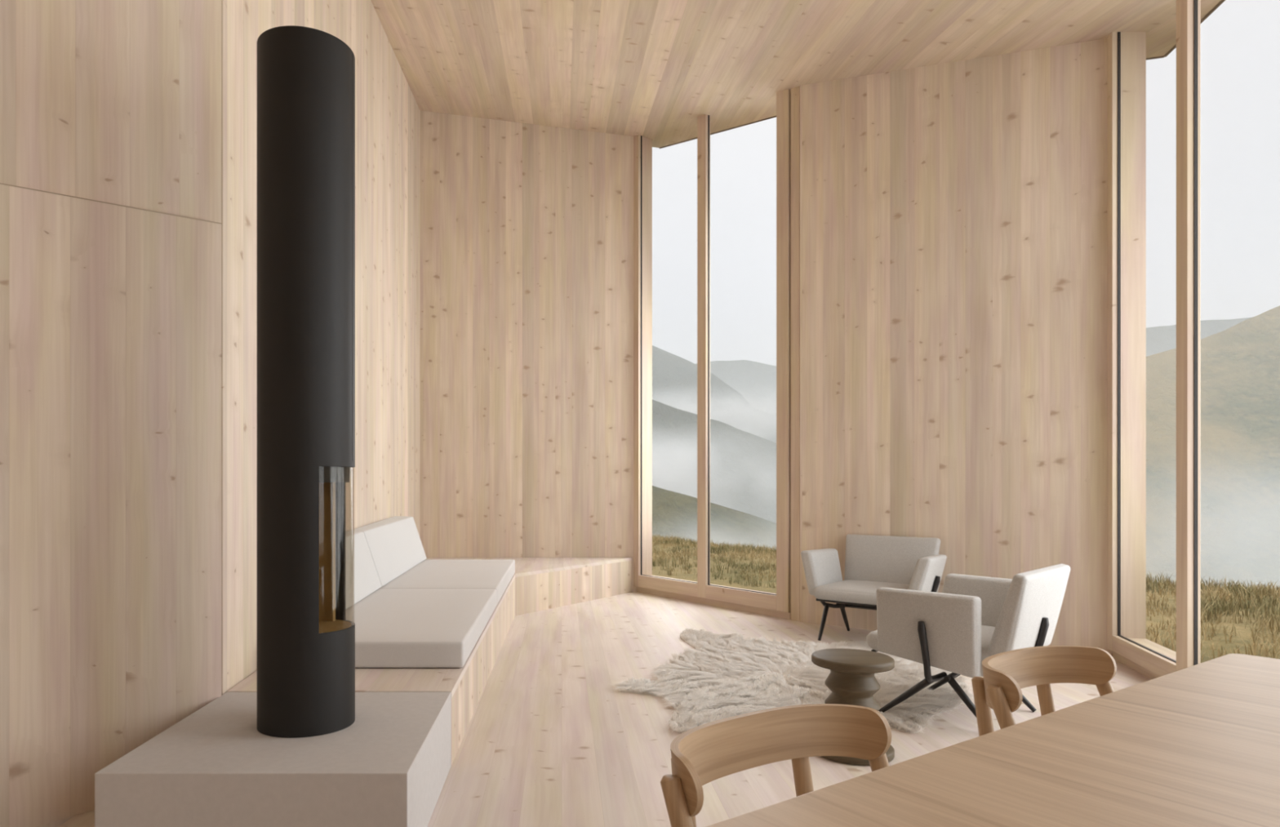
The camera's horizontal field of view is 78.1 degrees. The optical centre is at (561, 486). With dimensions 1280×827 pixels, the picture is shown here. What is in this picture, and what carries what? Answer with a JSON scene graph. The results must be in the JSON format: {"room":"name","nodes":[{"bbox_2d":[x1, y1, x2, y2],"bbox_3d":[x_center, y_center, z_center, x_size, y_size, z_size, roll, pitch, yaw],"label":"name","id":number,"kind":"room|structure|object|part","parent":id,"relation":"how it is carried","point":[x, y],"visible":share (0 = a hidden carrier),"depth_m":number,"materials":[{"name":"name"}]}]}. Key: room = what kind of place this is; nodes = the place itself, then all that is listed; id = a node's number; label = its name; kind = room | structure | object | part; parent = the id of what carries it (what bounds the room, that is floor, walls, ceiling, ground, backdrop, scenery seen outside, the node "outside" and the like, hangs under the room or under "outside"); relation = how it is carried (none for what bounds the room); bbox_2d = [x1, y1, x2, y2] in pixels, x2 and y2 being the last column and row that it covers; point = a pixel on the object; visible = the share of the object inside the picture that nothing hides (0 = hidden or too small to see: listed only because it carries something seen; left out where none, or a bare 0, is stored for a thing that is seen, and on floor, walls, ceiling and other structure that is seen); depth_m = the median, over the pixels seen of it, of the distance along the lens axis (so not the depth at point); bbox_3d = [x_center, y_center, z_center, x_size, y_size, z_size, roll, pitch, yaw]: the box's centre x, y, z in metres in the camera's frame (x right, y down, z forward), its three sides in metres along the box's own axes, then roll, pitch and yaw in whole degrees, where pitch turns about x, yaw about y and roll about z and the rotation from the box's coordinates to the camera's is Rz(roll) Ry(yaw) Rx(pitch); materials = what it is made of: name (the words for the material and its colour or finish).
{"room":"living room","nodes":[
{"label":"living room","id":0,"kind":"room"},
{"bbox_2d":[0,0,222,826],"bbox_3d":[-2.195,-1.001,2.306,0.120,4.803,2.387,0,0,40],"label":"wall","id":1,"kind":"structure","parent":0,"point":[119,102],"depth_m":2.87,"materials":[{"name":"brown wood"}]},
{"bbox_2d":[0,184,221,826],"bbox_3d":[-2.140,0.047,2.246,0.040,2.205,2.367,0,0,40],"label":"wall panel","id":2,"kind":"object","parent":1,"relation":"attached to","point":[110,314],"depth_m":2.79,"materials":[{"name":"brown wood"}]},
{"bbox_2d":[0,182,222,224],"bbox_3d":[-2.124,-0.958,2.233,0.001,0.190,2.367,0,0,40],"label":"trim","id":3,"kind":"structure","parent":1,"relation":"attached to","point":[0,183],"depth_m":2.81,"materials":[{"name":"beige wood"}]},
{"bbox_2d":[222,0,420,694],"bbox_3d":[-1.559,-1.396,5.957,0.190,5.592,5.538,0,0,-2],"label":"wall","id":4,"kind":"structure","parent":0,"point":[384,482],"depth_m":5.57,"materials":[{"name":"brown wood"}]},
{"bbox_2d":[420,110,636,591],"bbox_3d":[-0.329,-1.385,8.633,2.426,5.569,0.190,0,0,0],"label":"wall","id":5,"kind":"structure","parent":0,"point":[526,229],"depth_m":8.54,"materials":[{"name":"brown wood"}]},
{"bbox_2d":[58,591,1151,826],"bbox_3d":[0.212,1.250,3.000,7.025,0.200,11.400,0,0,0],"label":"floor","id":6,"kind":"structure","parent":0,"point":[548,740],"depth_m":3.75,"materials":[{"name":"brown wood"}]},
{"bbox_2d":[94,692,451,826],"bbox_3d":[-0.912,0.997,2.759,0.920,0.307,0.913,0,0,0],"label":"plinth","id":7,"kind":"object","parent":6,"relation":"on","point":[213,767],"visible":0.96,"depth_m":2.35,"materials":[{"name":"grey paint"}]},
{"bbox_2d":[257,25,355,737],"bbox_3d":[-0.906,-0.350,2.790,0.333,2.384,0.332,0,0,0],"label":"wood stove","id":8,"kind":"object","parent":7,"relation":"on","point":[306,75],"visible":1,"depth_m":2.64,"materials":[{"name":"black metal"}]},
{"bbox_2d":[226,557,632,764],"bbox_3d":[-0.382,0.963,5.876,2.304,0.374,5.308,0,0,0],"label":"bench","id":9,"kind":"object","parent":6,"relation":"on","point":[536,584],"visible":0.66,"depth_m":5.79,"materials":[{"name":"brown wood"}]},
{"bbox_2d":[345,588,496,667],"bbox_3d":[-0.930,0.756,4.401,0.998,0.152,1.631,0,0,0],"label":"seat cushion","id":10,"kind":"object","parent":9,"relation":"on","point":[395,628],"visible":0.65,"depth_m":3.98,"materials":[{"name":"white fabric"}]},
{"bbox_2d":[345,530,381,609],"bbox_3d":[-1.316,0.502,4.502,0.229,0.407,1.483,0,0,0],"label":"cushion","id":11,"kind":"object","parent":10,"relation":"on","point":[362,578],"visible":0.37,"depth_m":4.88,"materials":[{"name":"white fabric"}]},
{"bbox_2d":[379,559,515,605],"bbox_3d":[-0.947,0.725,6.085,1.069,0.156,1.721,0,0,0],"label":"seat cushion","id":12,"kind":"object","parent":9,"relation":"on","point":[497,574],"visible":0.5,"depth_m":5.92,"materials":[{"name":"white fabric"}]},
{"bbox_2d":[350,515,426,586],"bbox_3d":[-1.338,0.470,6.098,0.288,0.413,1.693,0,0,0],"label":"cushion","id":13,"kind":"object","parent":12,"relation":"on","point":[394,544],"visible":0.69,"depth_m":5.91,"materials":[{"name":"white fabric"}]},
{"bbox_3d":[-0.447,0.978,5.086,0.030,0.343,3.728,0,0,1],"label":"panel","id":14,"kind":"part","parent":9,"relation":"part of","materials":[{"name":"brown wood"}]},
{"bbox_3d":[0.167,0.978,7.749,0.030,0.344,1.973,0,0,37],"label":"panel","id":15,"kind":"part","parent":9,"relation":"part of","materials":[{"name":"brown wood"}]},
{"bbox_2d":[660,703,891,826],"bbox_3d":[0.468,0.802,1.362,0.570,0.704,0.450,0,0,-34],"label":"dining chair","id":16,"kind":"object","parent":6,"relation":"on","point":[703,754],"visible":0.94,"depth_m":1.56,"materials":[{"name":"brown wood"}]},
{"bbox_3d":[0.259,0.819,1.205,0.036,0.670,0.292,0,0,-36],"label":"leg","id":17,"kind":"part","parent":16,"relation":"part of","materials":[{"name":"brown wood"}]},
{"bbox_3d":[0.240,0.825,1.402,0.036,0.653,0.132,0,0,-25],"label":"leg","id":18,"kind":"part","parent":16,"relation":"part of","materials":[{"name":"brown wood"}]},
{"bbox_3d":[0.518,0.825,1.588,0.036,0.653,0.132,0,0,-42],"label":"leg","id":19,"kind":"part","parent":16,"relation":"part of","materials":[{"name":"brown wood"}]},
{"bbox_3d":[0.693,0.819,1.495,0.035,0.670,0.292,0,0,-31],"label":"leg","id":20,"kind":"part","parent":16,"relation":"part of","materials":[{"name":"brown wood"}]},
{"bbox_2d":[609,627,973,733],"bbox_3d":[1.395,1.125,4.654,1.963,0.048,2.652,0,0,22],"label":"sheepskin rug","id":21,"kind":"object","parent":6,"relation":"on","point":[724,676],"visible":0.67,"depth_m":4.49,"materials":[{"name":"beige fur"}]},
{"bbox_2d":[866,563,1070,717],"bbox_3d":[2.037,0.771,3.956,0.946,0.764,0.758,0,0,-43],"label":"armchair","id":22,"kind":"object","parent":21,"relation":"on","point":[974,619],"visible":0.77,"depth_m":3.68,"materials":[{"name":"grey fabric"}]},
{"bbox_3d":[1.689,1.029,3.853,0.034,0.248,0.300,0,0,-30],"label":"leg","id":23,"kind":"part","parent":22,"relation":"part of","materials":[{"name":"black metal"}]},
{"bbox_3d":[1.994,0.881,4.002,0.602,0.098,0.570,0,0,-43],"label":"seat frame","id":24,"kind":"part","parent":22,"relation":"part of","materials":[{"name":"black metal"}]},
{"bbox_3d":[1.732,0.689,3.719,0.178,0.391,0.482,0,0,-43],"label":"armrest","id":25,"kind":"part","parent":22,"relation":"part of","materials":[{"name":"grey fabric"}]},
{"bbox_3d":[1.993,0.809,4.002,0.668,0.161,0.630,0,0,-43],"label":"seat","id":26,"kind":"part","parent":22,"relation":"part of","materials":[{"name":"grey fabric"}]},
{"bbox_3d":[1.766,0.786,3.740,0.253,0.306,0.038,0,0,-40],"label":"arm rod","id":27,"kind":"part","parent":22,"relation":"part of","materials":[{"name":"black metal"}]},
{"bbox_3d":[2.161,1.028,4.300,0.301,0.248,0.035,0,0,35],"label":"leg","id":28,"kind":"part","parent":22,"relation":"part of","materials":[{"name":"black metal"}]},
{"bbox_3d":[1.919,1.029,3.678,0.034,0.245,0.236,0,0,-34],"label":"leg","id":29,"kind":"part","parent":22,"relation":"part of","materials":[{"name":"black metal"}]},
{"bbox_3d":[2.291,0.689,4.247,0.178,0.391,0.482,0,0,-43],"label":"armrest","id":30,"kind":"part","parent":22,"relation":"part of","materials":[{"name":"grey fabric"}]},
{"bbox_3d":[2.235,0.597,3.747,0.713,0.416,0.184,0,0,-43],"label":"backrest","id":31,"kind":"part","parent":22,"relation":"part of","materials":[{"name":"grey fabric"}]},
{"bbox_3d":[2.322,1.029,4.059,0.237,0.246,0.035,0,0,37],"label":"leg","id":32,"kind":"part","parent":22,"relation":"part of","materials":[{"name":"black metal"}]},
{"bbox_3d":[2.172,0.774,3.814,0.035,0.309,0.350,0,0,-43],"label":"rod","id":33,"kind":"part","parent":22,"relation":"part of","materials":[{"name":"black metal"}]},
{"bbox_2d":[811,648,894,765],"bbox_3d":[1.255,0.942,3.385,0.337,0.417,0.337,0,0,0],"label":"stool","id":34,"kind":"object","parent":6,"relation":"on","point":[851,680],"visible":0.54,"depth_m":3.30,"materials":[{"name":"brown wood"}]},
{"bbox_2d":[800,534,946,640],"bbox_3d":[2.341,0.771,5.864,0.947,0.764,0.758,0,0,43],"label":"armchair","id":35,"kind":"object","parent":6,"relation":"on","point":[872,562],"visible":0.77,"depth_m":5.96,"materials":[{"name":"grey fabric"}]},
{"bbox_3d":[2.033,0.689,6.096,0.178,0.391,0.482,0,0,43],"label":"armrest","id":36,"kind":"part","parent":35,"relation":"part of","materials":[{"name":"grey fabric"}]},
{"bbox_3d":[1.989,1.028,5.963,0.035,0.248,0.301,0,0,30],"label":"leg","id":37,"kind":"part","parent":35,"relation":"part of","materials":[{"name":"black metal"}]},
{"bbox_3d":[2.067,0.786,6.075,0.253,0.306,0.038,0,0,40],"label":"arm rod","id":38,"kind":"part","parent":35,"relation":"part of","materials":[{"name":"black metal"}]},
{"bbox_3d":[2.218,1.029,6.141,0.035,0.246,0.237,0,0,33],"label":"leg","id":39,"kind":"part","parent":35,"relation":"part of","materials":[{"name":"black metal"}]},
{"bbox_3d":[2.299,0.881,5.818,0.602,0.098,0.570,0,0,43],"label":"seat frame","id":40,"kind":"part","parent":35,"relation":"part of","materials":[{"name":"black metal"}]},
{"bbox_3d":[2.298,0.809,5.817,0.668,0.161,0.630,0,0,43],"label":"seat","id":41,"kind":"part","parent":35,"relation":"part of","materials":[{"name":"grey fabric"}]},
{"bbox_3d":[2.535,0.597,6.076,0.713,0.416,0.184,0,0,43],"label":"backrest","id":42,"kind":"part","parent":35,"relation":"part of","materials":[{"name":"grey fabric"}]},
{"bbox_3d":[2.599,0.689,5.577,0.178,0.391,0.482,0,0,43],"label":"armrest","id":43,"kind":"part","parent":35,"relation":"part of","materials":[{"name":"grey fabric"}]},
{"bbox_3d":[2.575,0.786,5.609,0.038,0.306,0.253,0,0,-45],"label":"arm rod","id":44,"kind":"part","parent":35,"relation":"part of","materials":[{"name":"black metal"}]},
{"bbox_2d":[706,653,1279,826],"bbox_3d":[0.887,0.779,0.835,2.500,0.739,0.980,0,0,-34],"label":"dining table","id":45,"kind":"object","parent":6,"relation":"on","point":[1197,745],"visible":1,"depth_m":1.12,"materials":[{"name":"brown wood"}]},
{"bbox_2d":[971,645,1116,736],"bbox_3d":[1.334,0.802,1.956,0.570,0.704,0.450,0,0,-34],"label":"dining chair","id":46,"kind":"object","parent":6,"relation":"on","point":[1005,674],"visible":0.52,"depth_m":2.15,"materials":[{"name":"brown wood"}]},
{"bbox_3d":[1.107,0.825,1.996,0.036,0.653,0.132,0,0,-25],"label":"leg","id":47,"kind":"part","parent":46,"relation":"part of","materials":[{"name":"brown wood"}]},
{"bbox_3d":[1.125,0.819,1.799,0.036,0.670,0.292,0,0,-36],"label":"leg","id":48,"kind":"part","parent":46,"relation":"part of","materials":[{"name":"brown wood"}]},
{"bbox_3d":[1.385,0.825,2.181,0.036,0.653,0.132,0,0,-42],"label":"leg","id":49,"kind":"part","parent":46,"relation":"part of","materials":[{"name":"brown wood"}]},
{"bbox_3d":[1.258,0.500,2.069,0.530,0.100,0.160,0,0,-34],"label":"backrest","id":50,"kind":"part","parent":46,"relation":"part of","materials":[{"name":"brown wood"}]},
{"bbox_3d":[1.559,0.819,2.089,0.035,0.670,0.292,0,0,-31],"label":"leg","id":51,"kind":"part","parent":46,"relation":"part of","materials":[{"name":"brown wood"}]},
{"bbox_2d":[370,0,1221,147],"bbox_3d":[0.330,-3.182,2.969,7.659,2.420,11.738,0,0,0],"label":"ceiling","id":52,"kind":"structure","parent":0,"point":[648,68],"depth_m":6.15,"materials":[{"name":"brown wood"}]},
{"bbox_2d":[658,115,776,148],"bbox_3d":[1.728,-3.620,7.890,0.016,0.450,2.272,0,0,-33],"label":"trim","id":53,"kind":"structure","parent":52,"relation":"attached to","point":[774,116],"depth_m":7.97,"materials":[{"name":"brown wood"}]},
{"bbox_2d":[1146,56,1164,59],"bbox_3d":[3.256,-3.198,6.178,2.368,0.467,0.016,0,0,40],"label":"trim","id":54,"kind":"structure","parent":52,"relation":"attached to","point":[1157,57],"depth_m":5.45,"materials":[{"name":"brown wood"}]},
{"bbox_2d":[1163,0,1225,57],"bbox_3d":[3.489,-2.756,3.195,0.016,0.489,4.634,0,0,17],"label":"trim","id":55,"kind":"structure","parent":52,"relation":"attached to","point":[1221,2],"depth_m":4.85,"materials":[{"name":"beige wood"}]},
{"bbox_2d":[800,38,1112,656],"bbox_3d":[2.943,-1.028,5.998,2.248,4.856,0.190,0,0,40],"label":"wall","id":56,"kind":"structure","parent":0,"point":[953,215],"depth_m":5.83,"materials":[{"name":"brown wood"}]},
{"bbox_2d":[633,86,799,621],"bbox_3d":[1.473,-1.247,7.660,0.190,5.194,2.265,0,0,-33],"label":"window","id":57,"kind":"structure","parent":56,"relation":"in","point":[785,603],"depth_m":7.60,"materials":[{"name":"brown wood"}]},
{"bbox_3d":[1.107,1.025,8.101,0.060,0.130,0.915,0,0,-33],"label":"rail","id":58,"kind":"part","parent":57,"relation":"part of","materials":[{"name":"brown wood"}]},
{"bbox_3d":[1.460,1.161,7.735,0.130,0.378,1.915,0,0,-33],"label":"sill","id":59,"kind":"part","parent":57,"relation":"part of","materials":[{"name":"brown wood"}]},
{"bbox_3d":[1.664,1.025,7.250,0.060,0.130,0.880,0,0,-33],"label":"rail","id":60,"kind":"part","parent":57,"relation":"part of","materials":[{"name":"brown wood"}]},
{"bbox_3d":[2.072,-1.050,6.756,0.178,4.800,0.097,0,0,-33],"label":"post","id":61,"kind":"part","parent":57,"relation":"part of","materials":[{"name":"brown wood"}]},
{"bbox_2d":[1107,0,1200,679],"bbox_3d":[3.212,-0.845,3.449,0.190,4.389,3.780,0,0,17],"label":"window","id":62,"kind":"structure","parent":56,"relation":"in","point":[1129,645],"depth_m":5.13,"materials":[{"name":"brown wood"}]},
{"bbox_3d":[3.535,1.038,4.734,0.060,0.105,0.918,0,0,17],"label":"rail","id":63,"kind":"part","parent":62,"relation":"part of","materials":[{"name":"brown wood"}]},
{"bbox_3d":[3.248,1.173,3.465,0.130,0.353,3.512,0,0,17],"label":"sill","id":64,"kind":"part","parent":62,"relation":"part of","materials":[{"name":"brown wood"}]},
{"label":"outside","id":65,"kind":"structure","parent":0,"visible":0},
{"bbox_2d":[652,533,1279,662],"bbox_3d":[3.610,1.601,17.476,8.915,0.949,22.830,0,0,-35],"label":"grass","id":66,"kind":"structure","parent":65,"point":[1238,590],"depth_m":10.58,"materials":[{"name":"green plant"}]},
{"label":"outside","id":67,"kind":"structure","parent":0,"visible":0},
{"bbox_2d":[652,485,776,548],"bbox_3d":[20.620,12.142,150.122,106.299,38.676,147.797,0,0,0],"label":"hill","id":68,"kind":"structure","parent":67,"point":[673,513],"depth_m":144.09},
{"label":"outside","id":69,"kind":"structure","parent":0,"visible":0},
{"bbox_2d":[1146,306,1279,588],"bbox_3d":[275.077,-21.605,317.544,248.140,166.591,354.251,0,0,0],"label":"hill","id":70,"kind":"structure","parent":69,"point":[1240,363],"depth_m":281.70,"materials":[{"name":"green plant"}]},
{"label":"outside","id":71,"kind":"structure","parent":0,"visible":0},
{"bbox_2d":[652,399,776,523],"bbox_3d":[65.955,8.140,325.103,201.680,108.377,288.154,0,0,0],"label":"slope","id":72,"kind":"structure","parent":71,"point":[743,464],"depth_m":302.95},
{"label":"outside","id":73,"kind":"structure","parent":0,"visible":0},
{"bbox_2d":[652,345,776,443],"bbox_3d":[70.321,-29.673,567.500,322.711,223.009,414.510,0,0,0],"label":"mountain","id":74,"kind":"structure","parent":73,"point":[674,377],"depth_m":541.59},
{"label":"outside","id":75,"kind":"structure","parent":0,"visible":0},
{"bbox_2d":[694,360,776,415],"bbox_3d":[211.327,-35.556,900.000,310.204,235.338,500.000,0,0,0],"label":"mountain","id":76,"kind":"structure","parent":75,"point":[755,381],"depth_m":922.97},
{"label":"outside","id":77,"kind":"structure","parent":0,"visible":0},
{"bbox_2d":[1146,316,1253,356],"bbox_3d":[631.020,-46.002,775.000,367.347,255.541,450.000,0,0,0],"label":"mountain","id":78,"kind":"structure","parent":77,"point":[1160,339],"depth_m":791.39}
]}

